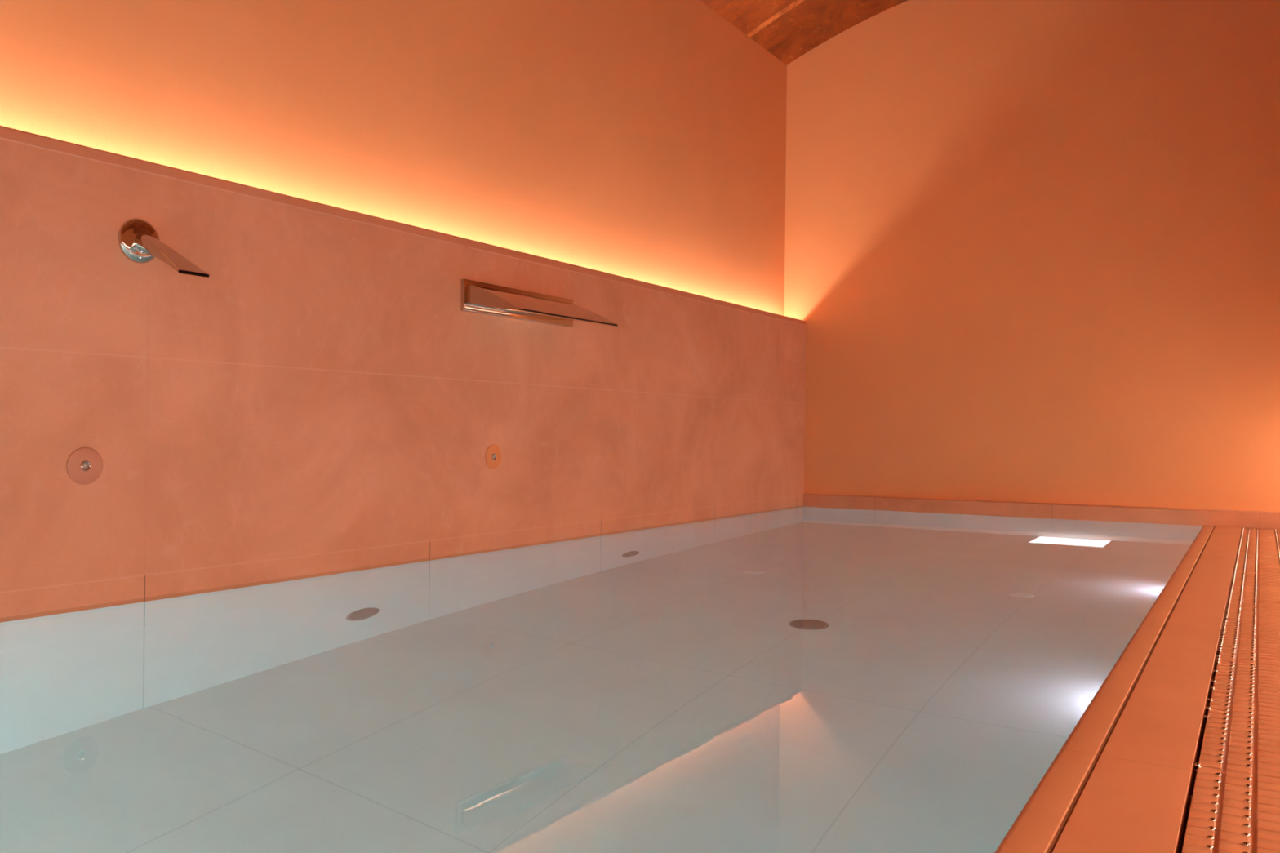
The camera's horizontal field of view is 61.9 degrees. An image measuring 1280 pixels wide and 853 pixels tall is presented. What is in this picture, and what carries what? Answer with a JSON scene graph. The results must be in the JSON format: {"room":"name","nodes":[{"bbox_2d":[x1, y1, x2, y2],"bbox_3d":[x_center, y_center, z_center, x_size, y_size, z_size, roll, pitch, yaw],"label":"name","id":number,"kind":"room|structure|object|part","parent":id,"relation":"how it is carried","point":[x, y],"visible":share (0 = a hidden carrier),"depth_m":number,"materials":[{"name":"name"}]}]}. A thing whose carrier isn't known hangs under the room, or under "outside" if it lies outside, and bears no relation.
{"room":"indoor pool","nodes":[
{"label":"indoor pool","id":0,"kind":"room"},
{"bbox_2d":[0,0,786,315],"bbox_3d":[-1.406,-0.593,4.188,0.250,5.500,10.500,1,0,31],"label":"wall","id":1,"kind":"structure","parent":0,"point":[643,140],"depth_m":4.92,"materials":[{"name":"paint"}]},
{"bbox_2d":[0,125,805,622],"bbox_3d":[-1.381,-0.137,3.829,0.172,1.398,9.920,1,0,31],"label":"cladding","id":2,"kind":"object","parent":1,"relation":"attached to","point":[325,401],"visible":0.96,"depth_m":3.95,"materials":[{"name":"stone"}]},
{"bbox_2d":[66,447,102,484],"bbox_3d":[-1.661,0.118,3.195,0.008,0.112,0.112,1,0,31],"label":"wall nozzle","id":3,"kind":"structure","parent":2,"relation":"attached to","point":[84,465],"depth_m":3.19,"materials":[{"name":"silver metal"}]},
{"bbox_2d":[118,217,209,277],"bbox_3d":[-1.454,-0.552,3.272,0.273,0.196,0.140,1,0,31],"label":"spout","id":4,"kind":"object","parent":2,"relation":"attached to","point":[139,241],"visible":1,"depth_m":3.29,"materials":[{"name":"silver metal"}]},
{"bbox_3d":[-1.448,-0.531,3.268,0.258,0.154,0.107,1,0,31],"label":"spout","id":5,"kind":"part","parent":4,"relation":"part of","materials":[{"name":"silver metal"}]},
{"bbox_2d":[484,444,501,469],"bbox_3d":[-0.663,0.138,4.845,0.008,0.112,0.112,1,0,31],"label":"wall nozzle","id":6,"kind":"structure","parent":2,"relation":"attached to","point":[493,454],"depth_m":4.84,"materials":[{"name":"silver metal"}]},
{"bbox_2d":[460,279,617,327],"bbox_3d":[-0.439,-0.564,4.923,0.300,0.146,0.830,1,0,31],"label":"spout","id":7,"kind":"object","parent":2,"relation":"attached to","point":[477,297],"visible":1,"depth_m":4.81,"materials":[{"name":"silver metal"}]},
{"bbox_2d":[700,0,907,64],"bbox_3d":[0.514,-3.029,3.051,4.572,0.752,10.700,1,0,31],"label":"ceiling","id":8,"kind":"structure","parent":0,"point":[788,29],"depth_m":7.56,"materials":[{"name":"wood"}]},
{"bbox_2d":[784,0,1279,530],"bbox_3d":[3.058,-0.731,7.244,4.663,5.900,0.249,1,0,26],"label":"wall","id":9,"kind":"structure","parent":0,"point":[1032,247],"depth_m":7.26,"materials":[{"name":"paint"}]},
{"bbox_2d":[803,493,1279,529],"bbox_3d":[2.938,0.571,7.046,4.244,0.099,0.293,1,0,26],"label":"ledge","id":10,"kind":"object","parent":9,"relation":"attached to","point":[1175,516],"visible":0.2,"depth_m":7.10,"materials":[{"name":"stone"}]},
{"bbox_3d":[1.782,0.685,1.954,1.488,0.204,10.000,1,0,31],"label":"floor","id":11,"kind":"structure","parent":0,"visible":0},
{"bbox_2d":[1052,525,1241,852],"bbox_3d":[1.147,0.679,2.310,0.140,0.204,9.956,1,0,30],"label":"pool coping","id":12,"kind":"structure","parent":11,"relation":"on","point":[1135,797],"depth_m":1.96},
{"bbox_2d":[1182,765,1279,852],"bbox_3d":[0.806,0.615,1.307,0.295,0.097,1.006,1,0,31],"label":"gutter grating","id":13,"kind":"object","parent":11,"relation":"on","point":[1232,811],"visible":1,"depth_m":1.57,"materials":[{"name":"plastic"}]},
{"bbox_2d":[1193,659,1279,779],"bbox_3d":[1.308,0.624,2.171,0.296,0.097,1.008,1,0,31],"label":"gutter grating","id":14,"kind":"object","parent":11,"relation":"on","point":[1242,734],"visible":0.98,"depth_m":2.10,"materials":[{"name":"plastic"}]},
{"bbox_2d":[1215,604,1279,669],"bbox_3d":[1.811,0.632,3.035,0.296,0.097,1.008,1,0,31],"label":"gutter grating","id":15,"kind":"object","parent":11,"relation":"on","point":[1251,634],"visible":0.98,"depth_m":2.98,"materials":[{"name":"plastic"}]},
{"bbox_2d":[1226,572,1279,609],"bbox_3d":[2.313,0.641,3.900,0.296,0.097,1.008,1,0,31],"label":"gutter grating","id":16,"kind":"object","parent":11,"relation":"on","point":[1250,589],"visible":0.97,"depth_m":3.87,"materials":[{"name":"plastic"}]},
{"bbox_2d":[1232,550,1279,580],"bbox_3d":[2.816,0.650,4.764,0.296,0.097,1.008,1,0,31],"label":"gutter grating","id":17,"kind":"object","parent":11,"relation":"on","point":[1251,562],"visible":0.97,"depth_m":4.73,"materials":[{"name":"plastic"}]},
{"bbox_2d":[1237,533,1279,553],"bbox_3d":[3.319,0.658,5.629,0.296,0.097,1.008,1,0,31],"label":"gutter grating","id":18,"kind":"object","parent":11,"relation":"on","point":[1246,542],"visible":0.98,"depth_m":5.60,"materials":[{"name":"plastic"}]},
{"bbox_2d":[1240,527,1279,537],"bbox_3d":[3.692,0.665,6.271,0.284,0.097,0.493,1,0,31],"label":"gutter grating","id":19,"kind":"object","parent":11,"relation":"on","point":[1244,531],"visible":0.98,"depth_m":6.28,"materials":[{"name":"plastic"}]},
{"bbox_3d":[0.095,1.263,3.405,2.815,1.372,9.147,1,0,31],"label":"basin","id":20,"kind":"object","parent":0,"visible":0},
{"bbox_2d":[0,506,1203,852],"bbox_3d":[0.094,1.297,3.405,2.827,1.450,9.159,1,0,31],"label":"pool water","id":21,"kind":"object","parent":20,"relation":"in","point":[801,679],"visible":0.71,"depth_m":2.24,"materials":[{"name":"clear liquid"}]},
{"bbox_2d":[995,524,1215,852],"bbox_3d":[1.057,0.592,2.362,0.068,0.036,9.950,1,0,30],"label":"coping","id":22,"kind":"object","parent":20,"relation":"attached to","point":[1040,824],"visible":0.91,"depth_m":1.97,"materials":[{"name":"stone"}]}
]}

